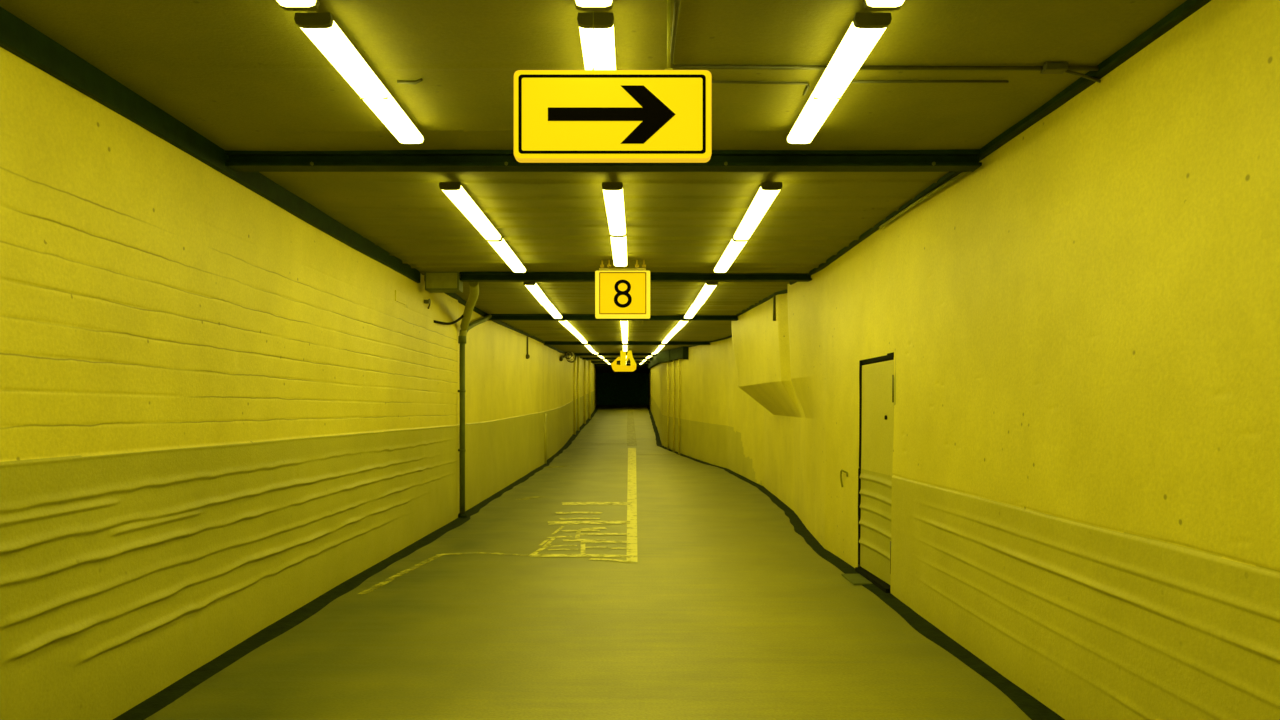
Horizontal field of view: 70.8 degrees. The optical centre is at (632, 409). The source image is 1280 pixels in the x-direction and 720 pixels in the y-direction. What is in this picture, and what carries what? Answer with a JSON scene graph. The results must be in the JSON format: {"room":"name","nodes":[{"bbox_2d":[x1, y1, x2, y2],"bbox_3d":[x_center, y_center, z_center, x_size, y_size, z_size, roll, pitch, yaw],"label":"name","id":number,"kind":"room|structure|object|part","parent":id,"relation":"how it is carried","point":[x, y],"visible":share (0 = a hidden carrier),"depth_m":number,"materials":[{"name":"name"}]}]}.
{"room":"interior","nodes":[
{"label":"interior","id":0,"kind":"room"},
{"bbox_2d":[0,47,596,719],"bbox_3d":[-2.555,-0.875,37.602,0.501,4.710,81.203,0,0,0],"label":"wall","id":1,"kind":"structure","parent":0,"point":[219,412],"depth_m":4.91,"materials":[{"name":"paint"}]},
{"bbox_2d":[0,6,596,372],"bbox_3d":[-2.552,-2.320,37.252,0.540,1.821,80.504,0,0,0],"label":"trim","id":2,"kind":"structure","parent":1,"relation":"attached to","point":[17,37],"depth_m":4.60,"materials":[{"name":"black metal"}]},
{"bbox_2d":[113,405,598,719],"bbox_3d":[-2.469,0.516,37.102,0.757,1.897,80.205,0,0,0],"label":"trim","id":3,"kind":"structure","parent":1,"relation":"attached to","point":[171,693],"depth_m":6.12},
{"bbox_2d":[424,299,430,308],"bbox_3d":[-2.370,-1.226,10.368,0.080,0.109,0.196,0,0,0],"label":"bracket","id":4,"kind":"object","parent":1,"relation":"attached to","point":[428,301],"visible":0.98,"depth_m":10.31,"materials":[{"name":"black metal"}]},
{"bbox_2d":[434,315,463,324],"bbox_3d":[-2.280,-1.228,11.362,0.089,0.366,1.242,0,0,12],"label":"loose cable","id":5,"kind":"object","parent":1,"relation":"attached to","point":[462,316],"visible":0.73,"depth_m":11.20,"materials":[{"name":"black rubber"}]},
{"bbox_2d":[458,282,491,517],"bbox_3d":[-2.237,-0.048,12.486,0.398,3.015,4.196,0,0,-7],"label":"riser pipe","id":6,"kind":"object","parent":1,"relation":"attached to","point":[465,326],"visible":0.95,"depth_m":12.14,"materials":[{"name":"yellow metal"}]},
{"bbox_2d":[526,336,529,358],"bbox_3d":[-2.370,-1.397,20.200,0.110,0.505,0.110,0,0,0],"label":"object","id":7,"kind":"object","parent":1,"relation":"attached to","point":[527,354],"visible":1,"depth_m":20.18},
{"bbox_2d":[544,414,546,462],"bbox_3d":[-2.405,0.775,24.350,0.133,1.350,0.140,0,0,0],"label":"pipe","id":8,"kind":"object","parent":1,"relation":"attached to","point":[545,415],"visible":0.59,"depth_m":24.30,"materials":[{"name":"metal"}]},
{"bbox_2d":[559,352,576,362],"bbox_3d":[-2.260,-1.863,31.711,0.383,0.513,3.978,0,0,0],"label":"bracket","id":9,"kind":"object","parent":1,"relation":"attached to","point":[566,353],"visible":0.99,"depth_m":32.08,"materials":[{"name":"metal"}]},
{"bbox_2d":[573,356,575,434],"bbox_3d":[-2.345,-0.595,36.200,0.095,3.173,0.100,0,0,0],"label":"pipe","id":10,"kind":"object","parent":1,"relation":"attached to","point":[574,363],"visible":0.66,"depth_m":36.16,"materials":[{"name":"yellow metal"}]},
{"bbox_2d":[577,357,578,430],"bbox_3d":[-2.345,-0.697,38.600,0.095,3.166,0.100,0,0,0],"label":"pipe","id":11,"kind":"object","parent":1,"relation":"attached to","point":[577,357],"visible":1,"depth_m":38.55,"materials":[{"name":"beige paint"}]},
{"bbox_2d":[584,360,585,423],"bbox_3d":[-2.330,-0.903,43.500,0.114,3.152,0.120,0,0,0],"label":"pipe","id":12,"kind":"object","parent":1,"relation":"attached to","point":[584,360],"visible":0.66,"depth_m":43.45,"materials":[{"name":"yellow metal"}]},
{"bbox_2d":[588,360,590,418],"bbox_3d":[-2.315,-1.084,48.000,0.133,3.122,0.140,0,0,0],"label":"pipe","id":13,"kind":"object","parent":1,"relation":"attached to","point":[589,361],"visible":1,"depth_m":47.96,"materials":[{"name":"yellow metal"}]},
{"bbox_2d":[144,405,1030,719],"bbox_3d":[-0.219,0.511,37.503,5.263,1.906,81.043,0,0,0],"label":"floor","id":14,"kind":"structure","parent":0,"point":[629,577],"depth_m":6.04,"materials":[{"name":"concrete"}]},
{"bbox_2d":[841,574,872,584],"bbox_3d":[1.920,1.453,7.725,0.160,0.016,0.450,0,0,0],"label":"plate","id":15,"kind":"object","parent":14,"relation":"on","point":[855,579],"visible":1,"depth_m":7.67,"materials":[{"name":"green paint"}]},
{"bbox_2d":[0,0,1185,372],"bbox_3d":[-0.254,-2.366,37.602,5.212,1.718,81.244,0,0,0],"label":"ceiling","id":16,"kind":"structure","parent":0,"point":[242,75],"depth_m":4.45,"materials":[{"name":"paint"}]},
{"bbox_2d":[277,0,319,10],"bbox_3d":[-1.200,-1.506,2.475,0.139,0.129,1.550,0,0,0],"label":"tube light","id":17,"kind":"object","parent":16,"relation":"attached to","point":[289,5],"visible":1,"depth_m":3.21,"materials":[{"name":"plastic"}]},
{"bbox_2d":[277,0,315,6],"bbox_3d":[-1.200,-1.461,2.475,0.132,0.038,1.494,0,0,0],"label":"diffuser","id":18,"kind":"object","parent":17,"relation":"attached to","point":[283,3],"depth_m":3.20,"materials":[{"name":"white plastic"}]},
{"bbox_2d":[294,13,424,144],"bbox_3d":[-1.200,-1.505,4.135,0.139,0.130,1.530,0,0,0],"label":"tube light","id":19,"kind":"object","parent":16,"relation":"attached to","point":[321,28],"visible":0.87,"depth_m":3.86,"materials":[{"name":"plastic"}]},
{"bbox_2d":[397,78,422,83],"bbox_3d":[-1.036,-1.531,4.199,0.130,0.015,0.042,0,0,14],"label":"conduit","id":20,"kind":"object","parent":16,"relation":"attached to","point":[421,79],"visible":1,"depth_m":4.20,"materials":[{"name":"yellow metal"}]},
{"bbox_2d":[439,182,501,240],"bbox_3d":[-1.188,-1.502,6.750,0.139,0.129,1.780,0,0,0],"label":"tube light","id":21,"kind":"object","parent":16,"relation":"attached to","point":[454,191],"visible":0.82,"depth_m":6.47,"materials":[{"name":"plastic"}]},
{"bbox_2d":[487,238,525,272],"bbox_3d":[-1.184,-1.502,8.550,0.139,0.129,1.780,0,0,0],"label":"tube light","id":22,"kind":"object","parent":16,"relation":"attached to","point":[500,246],"visible":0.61,"depth_m":8.43,"materials":[{"name":"plastic"}]},
{"bbox_2d":[524,282,550,305],"bbox_3d":[-1.195,-1.504,11.390,0.139,0.129,2.080,0,0,0],"label":"tube light","id":23,"kind":"object","parent":16,"relation":"attached to","point":[533,287],"visible":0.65,"depth_m":11.12,"materials":[{"name":"plastic"}]},
{"bbox_2d":[544,303,561,318],"bbox_3d":[-1.204,-1.527,13.490,0.139,0.129,2.080,0,1,0],"label":"tube light","id":24,"kind":"object","parent":16,"relation":"attached to","point":[551,309],"visible":0.61,"depth_m":13.44,"materials":[{"name":"plastic"}]},
{"bbox_2d":[559,321,572,328],"bbox_3d":[-1.218,-1.603,16.311,0.139,0.130,2.120,0,2,0],"label":"tube light","id":25,"kind":"object","parent":16,"relation":"attached to","point":[566,324],"visible":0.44,"depth_m":16.22,"materials":[{"name":"plastic"}]},
{"bbox_2d":[568,327,578,333],"bbox_3d":[-1.231,-1.668,18.462,0.139,0.189,2.120,0,0,0],"label":"tube light","id":26,"kind":"object","parent":16,"relation":"attached to","point":[573,330],"visible":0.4,"depth_m":18.43,"materials":[{"name":"plastic"}]},
{"bbox_2d":[574,333,583,338],"bbox_3d":[-1.248,-1.737,20.612,0.139,0.189,2.120,0,0,0],"label":"tube light","id":27,"kind":"object","parent":16,"relation":"attached to","point":[579,336],"visible":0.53,"depth_m":20.50,"materials":[{"name":"plastic"}]},
{"bbox_2d":[575,0,612,10],"bbox_3d":[-0.140,-1.506,2.475,0.139,0.129,1.550,0,0,0],"label":"tube light","id":28,"kind":"object","parent":16,"relation":"attached to","point":[583,5],"visible":1,"depth_m":3.21,"materials":[{"name":"plastic"}]},
{"bbox_2d":[575,0,611,6],"bbox_3d":[-0.140,-1.461,2.475,0.132,0.038,1.494,0,0,0],"label":"diffuser","id":29,"kind":"object","parent":28,"relation":"attached to","point":[579,3],"depth_m":3.20,"materials":[{"name":"white plastic"}]},
{"bbox_2d":[577,13,615,69],"bbox_3d":[-0.140,-1.505,4.135,0.139,0.130,1.530,0,0,0],"label":"tube light","id":30,"kind":"object","parent":16,"relation":"attached to","point":[604,46],"visible":0.45,"depth_m":3.51,"materials":[{"name":"plastic"}]},
{"bbox_2d":[225,149,981,171],"bbox_3d":[-0.201,-1.496,5.395,4.538,0.099,0.150,0,0,0],"label":"ceiling beam","id":31,"kind":"structure","parent":16,"relation":"attached to","point":[951,160],"depth_m":5.37,"materials":[{"name":"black metal"}]},
{"bbox_2d":[568,353,655,355],"bbox_3d":[-0.686,-2.079,33.570,3.516,0.099,0.140,0,0,0],"label":"ceiling beam","id":32,"kind":"structure","parent":16,"relation":"attached to","point":[576,354],"depth_m":33.51,"materials":[{"name":"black metal"}]},
{"bbox_2d":[487,314,737,320],"bbox_3d":[-0.329,-1.524,14.780,4.182,0.099,0.140,0,0,0],"label":"ceiling beam","id":33,"kind":"structure","parent":16,"relation":"attached to","point":[495,317],"depth_m":14.76,"materials":[{"name":"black metal"}]},
{"bbox_2d":[514,0,711,162],"bbox_3d":[-0.075,-1.233,3.329,0.728,0.622,0.051,0,0,0],"label":"arrow sign","id":34,"kind":"object","parent":16,"relation":"hanging from","point":[561,116],"visible":1,"depth_m":3.31,"materials":[{"name":"yellow metal"}]},
{"bbox_3d":[-0.147,-1.394,3.332,0.006,0.299,0.028,0,0,0],"label":"hanger rod","id":35,"kind":"part","parent":34,"relation":"part of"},
{"bbox_3d":[0.132,-1.394,3.332,0.029,0.299,0.028,0,0,0],"label":"hanger rod","id":36,"kind":"part","parent":34,"relation":"part of","materials":[{"name":"yellow metal"}]},
{"bbox_2d":[602,182,625,235],"bbox_3d":[-0.129,-1.502,6.650,0.139,0.129,1.580,0,0,0],"label":"tube light","id":37,"kind":"object","parent":16,"relation":"attached to","point":[613,191],"visible":0.89,"depth_m":6.39,"materials":[{"name":"plastic"}]},
{"bbox_2d":[582,357,651,359],"bbox_3d":[-0.656,-2.461,42.970,3.568,0.099,0.140,0,0,0],"label":"ceiling beam","id":38,"kind":"structure","parent":16,"relation":"attached to","point":[584,358],"depth_m":42.95,"materials":[{"name":"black metal"}]},
{"bbox_2d":[610,235,626,266],"bbox_3d":[-0.124,-1.502,8.250,0.139,0.129,1.580,0,0,0],"label":"tube light","id":39,"kind":"object","parent":16,"relation":"attached to","point":[619,248],"visible":0.71,"depth_m":8.13,"materials":[{"name":"plastic"}]},
{"bbox_2d":[591,361,649,362],"bbox_3d":[-0.650,-2.802,52.370,3.672,0.099,0.140,0,0,0],"label":"ceiling beam","id":40,"kind":"structure","parent":16,"relation":"attached to","point":[591,361],"depth_m":52.30,"materials":[{"name":"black metal"}]},
{"bbox_2d":[595,364,647,364],"bbox_3d":[-0.710,-3.131,61.770,3.928,0.099,0.140,0,0,0],"label":"ceiling beam","id":41,"kind":"structure","parent":16,"relation":"attached to","point":[595,364],"depth_m":61.74,"materials":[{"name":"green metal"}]},
{"bbox_2d":[595,260,649,318],"bbox_3d":[-0.105,-1.243,9.239,0.563,0.602,0.102,0,0,0],"label":"number sign","id":42,"kind":"object","parent":16,"relation":"hanging from","point":[618,294],"visible":1,"depth_m":9.20,"materials":[{"name":"yellow metal"}]},
{"bbox_2d":[611,351,636,371],"bbox_3d":[-0.310,-1.660,30.135,0.860,0.733,0.290,0,0,0],"label":"sign","id":43,"kind":"object","parent":16,"relation":"hanging from","point":[622,367],"visible":0.89,"depth_m":30.00,"materials":[{"name":"yellow"}]},
{"bbox_3d":[-0.328,-1.747,30.095,0.190,0.540,0.210,0,0,0],"label":"post","id":44,"kind":"part","parent":43,"relation":"part of","materials":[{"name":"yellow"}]},
{"bbox_2d":[611,364,635,371],"bbox_3d":[-0.310,-1.413,30.140,0.860,0.240,0.280,0,0,0],"label":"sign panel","id":45,"kind":"object","parent":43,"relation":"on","point":[622,367],"depth_m":30.00,"materials":[{"name":"yellow metal"}]},
{"bbox_2d":[620,321,627,328],"bbox_3d":[-0.158,-1.603,16.311,0.139,0.130,2.120,0,2,0],"label":"tube light","id":46,"kind":"object","parent":16,"relation":"attached to","point":[624,324],"visible":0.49,"depth_m":16.18,"materials":[{"name":"plastic"}]},
{"bbox_2d":[621,328,627,333],"bbox_3d":[-0.171,-1.668,18.462,0.139,0.189,2.120,0,0,0],"label":"tube light","id":47,"kind":"object","parent":16,"relation":"attached to","point":[624,331],"visible":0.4,"depth_m":18.43,"materials":[{"name":"plastic"}]},
{"bbox_2d":[622,334,627,338],"bbox_3d":[-0.188,-1.737,20.612,0.139,0.189,2.120,0,0,0],"label":"tube light","id":48,"kind":"object","parent":16,"relation":"attached to","point":[624,336],"visible":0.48,"depth_m":20.50,"materials":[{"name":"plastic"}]},
{"bbox_2d":[544,341,709,344],"bbox_3d":[-0.149,-1.796,24.170,4.542,0.099,0.140,0,0,0],"label":"ceiling beam","id":49,"kind":"structure","parent":16,"relation":"attached to","point":[546,342],"depth_m":24.10,"materials":[{"name":"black metal"}]},
{"bbox_2d":[460,271,811,281],"bbox_3d":[-0.034,-1.496,10.090,4.132,0.099,0.140,0,0,0],"label":"ceiling beam","id":50,"kind":"structure","parent":16,"relation":"attached to","point":[477,276],"depth_m":10.06,"materials":[{"name":"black metal"}]},
{"bbox_2d":[425,272,462,292],"bbox_3d":[-2.120,-1.437,10.094,0.380,0.214,0.252,0,0,0],"label":"box","id":51,"kind":"object","parent":50,"relation":"attached to","point":[435,282],"visible":0.95,"depth_m":9.97,"materials":[{"name":"green paint"}]},
{"bbox_2d":[647,346,688,373],"bbox_3d":[1.278,-2.374,50.490,0.836,1.711,47.020,0,0,0],"label":"duct","id":52,"kind":"object","parent":16,"relation":"attached to","point":[682,352],"visible":0.84,"depth_m":29.18,"materials":[{"name":"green metal"}]},
{"bbox_2d":[665,333,674,338],"bbox_3d":[0.852,-1.737,20.612,0.139,0.189,2.120,0,0,0],"label":"tube light","id":53,"kind":"object","parent":16,"relation":"attached to","point":[669,336],"visible":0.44,"depth_m":20.52,"materials":[{"name":"plastic"}]},
{"bbox_2d":[670,327,679,333],"bbox_3d":[0.869,-1.668,18.462,0.139,0.189,2.120,0,0,0],"label":"tube light","id":54,"kind":"object","parent":16,"relation":"attached to","point":[674,331],"visible":0.49,"depth_m":18.43,"materials":[{"name":"plastic"}]},
{"bbox_2d":[675,321,687,328],"bbox_3d":[0.882,-1.603,16.311,0.139,0.130,2.120,0,2,0],"label":"tube light","id":55,"kind":"object","parent":16,"relation":"attached to","point":[680,324],"visible":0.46,"depth_m":16.19,"materials":[{"name":"plastic"}]},
{"bbox_2d":[684,304,700,318],"bbox_3d":[0.896,-1.527,13.490,0.139,0.129,2.080,0,1,0],"label":"tube light","id":56,"kind":"object","parent":16,"relation":"attached to","point":[693,309],"visible":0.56,"depth_m":13.48,"materials":[{"name":"plastic"}]},
{"bbox_2d":[693,282,717,305],"bbox_3d":[0.905,-1.504,11.390,0.139,0.129,2.080,0,0,0],"label":"tube light","id":57,"kind":"object","parent":16,"relation":"attached to","point":[708,287],"visible":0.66,"depth_m":11.12,"materials":[{"name":"plastic"}]},
{"bbox_2d":[714,238,747,272],"bbox_3d":[0.916,-1.502,8.550,0.139,0.129,1.780,0,0,0],"label":"tube light","id":58,"kind":"object","parent":16,"relation":"attached to","point":[734,247],"visible":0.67,"depth_m":8.43,"materials":[{"name":"plastic"}]},
{"bbox_2d":[733,182,782,240],"bbox_3d":[0.912,-1.502,6.750,0.139,0.129,1.780,0,0,0],"label":"tube light","id":59,"kind":"object","parent":16,"relation":"attached to","point":[768,191],"visible":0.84,"depth_m":6.46,"materials":[{"name":"plastic"}]},
{"bbox_2d":[712,80,809,94],"bbox_3d":[0.607,-1.530,4.217,0.523,0.015,0.141,0,0,-18],"label":"conduit","id":60,"kind":"object","parent":16,"relation":"attached to","point":[713,81],"visible":0.85,"depth_m":4.21,"materials":[{"name":"yellow metal"}]},
{"bbox_2d":[786,13,891,144],"bbox_3d":[0.900,-1.505,4.135,0.139,0.130,1.530,0,0,0],"label":"tube light","id":61,"kind":"object","parent":16,"relation":"attached to","point":[866,29],"visible":0.98,"depth_m":3.85,"materials":[{"name":"plastic"}]},
{"bbox_2d":[863,0,903,10],"bbox_3d":[0.900,-1.506,2.475,0.139,0.129,1.550,0,0,0],"label":"tube light","id":62,"kind":"object","parent":16,"relation":"attached to","point":[871,5],"visible":1,"depth_m":3.21,"materials":[{"name":"plastic"}]},
{"bbox_2d":[866,0,903,6],"bbox_3d":[0.900,-1.461,2.475,0.132,0.038,1.494,0,0,0],"label":"diffuser","id":63,"kind":"object","parent":62,"relation":"attached to","point":[869,3],"depth_m":3.20,"materials":[{"name":"white plastic"}]},
{"bbox_2d":[671,0,1100,82],"bbox_3d":[1.056,-1.512,3.978,2.120,0.049,0.630,0,0,-19],"label":"conduit","id":64,"kind":"object","parent":16,"relation":"attached to","point":[1048,67],"visible":0.94,"depth_m":4.00,"materials":[{"name":"yellow metal"}]},
{"bbox_2d":[850,80,1008,82],"bbox_3d":[1.365,-1.532,4.200,0.770,0.011,0.012,0,0,0],"label":"conduit","id":65,"kind":"object","parent":16,"relation":"attached to","point":[852,81],"visible":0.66,"depth_m":4.20,"materials":[{"name":"yellow metal"}]},
{"bbox_2d":[597,373,647,404],"bbox_3d":[-0.925,-1.830,78.060,4.750,2.840,0.120,0,0,0],"label":"wall","id":66,"kind":"structure","parent":0,"point":[612,388],"depth_m":78.00,"materials":[{"name":"black metal"}]},
{"bbox_2d":[648,0,1279,719],"bbox_3d":[1.499,-0.875,37.596,1.186,4.710,81.201,0,0,-1],"label":"wall","id":67,"kind":"structure","parent":0,"point":[1081,327],"depth_m":4.16,"materials":[{"name":"beige paint"}]},
{"bbox_2d":[667,362,668,448],"bbox_3d":[1.170,-0.324,30.000,0.067,3.271,0.070,0,0,0],"label":"pipe","id":68,"kind":"object","parent":67,"relation":"attached to","point":[667,362],"visible":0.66,"depth_m":29.97,"materials":[{"name":"yellow metal"}]},
{"bbox_2d":[673,360,674,451],"bbox_3d":[1.314,-0.295,29.000,0.067,3.282,0.070,0,0,0],"label":"pipe","id":69,"kind":"object","parent":67,"relation":"attached to","point":[673,360],"visible":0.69,"depth_m":28.97,"materials":[{"name":"yellow metal"}]},
{"bbox_2d":[678,359,679,453],"bbox_3d":[1.443,-0.269,28.100,0.067,3.291,0.070,0,0,0],"label":"pipe","id":70,"kind":"object","parent":67,"relation":"attached to","point":[678,359],"visible":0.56,"depth_m":28.07,"materials":[{"name":"yellow metal"}]},
{"bbox_2d":[773,296,775,320],"bbox_3d":[1.871,-1.355,11.900,0.045,0.351,0.040,0,0,0],"label":"pipe","id":71,"kind":"object","parent":67,"relation":"attached to","point":[774,297],"visible":0.9,"depth_m":11.88,"materials":[{"name":"yellow metal"}]},
{"bbox_2d":[840,470,847,486],"bbox_3d":[2.006,0.653,8.557,0.065,0.177,0.170,0,0,-15],"label":"wall hook","id":72,"kind":"object","parent":67,"relation":"attached to","point":[841,471],"visible":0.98,"depth_m":8.61,"materials":[{"name":"yellow metal"}]},
{"bbox_2d":[647,405,1064,719],"bbox_3d":[1.440,0.516,37.097,1.414,1.897,80.203,0,0,-1],"label":"trim","id":73,"kind":"structure","parent":67,"relation":"attached to","point":[1034,709],"depth_m":6.00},
{"bbox_2d":[855,352,895,592],"bbox_3d":[2.100,0.502,7.610,0.200,1.955,1.080,0,0,0],"label":"door","id":74,"kind":"structure","parent":67,"relation":"in","point":[877,380],"depth_m":7.59,"materials":[{"name":"paint"}]},
{"bbox_2d":[879,172,968,228],"bbox_3d":[2.038,-1.480,6.425,0.033,0.045,1.851,0,0,-1],"label":"conduit","id":75,"kind":"object","parent":67,"relation":"attached to","point":[962,174],"visible":0.83,"depth_m":6.24,"materials":[{"name":"metal"}]},
{"bbox_2d":[688,0,1210,346],"bbox_3d":[2.058,-1.711,11.950,0.839,0.410,29.900,0,0,0],"label":"trim","id":76,"kind":"structure","parent":67,"relation":"attached to","point":[1188,7],"depth_m":4.38,"materials":[{"name":"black metal"}]}
]}

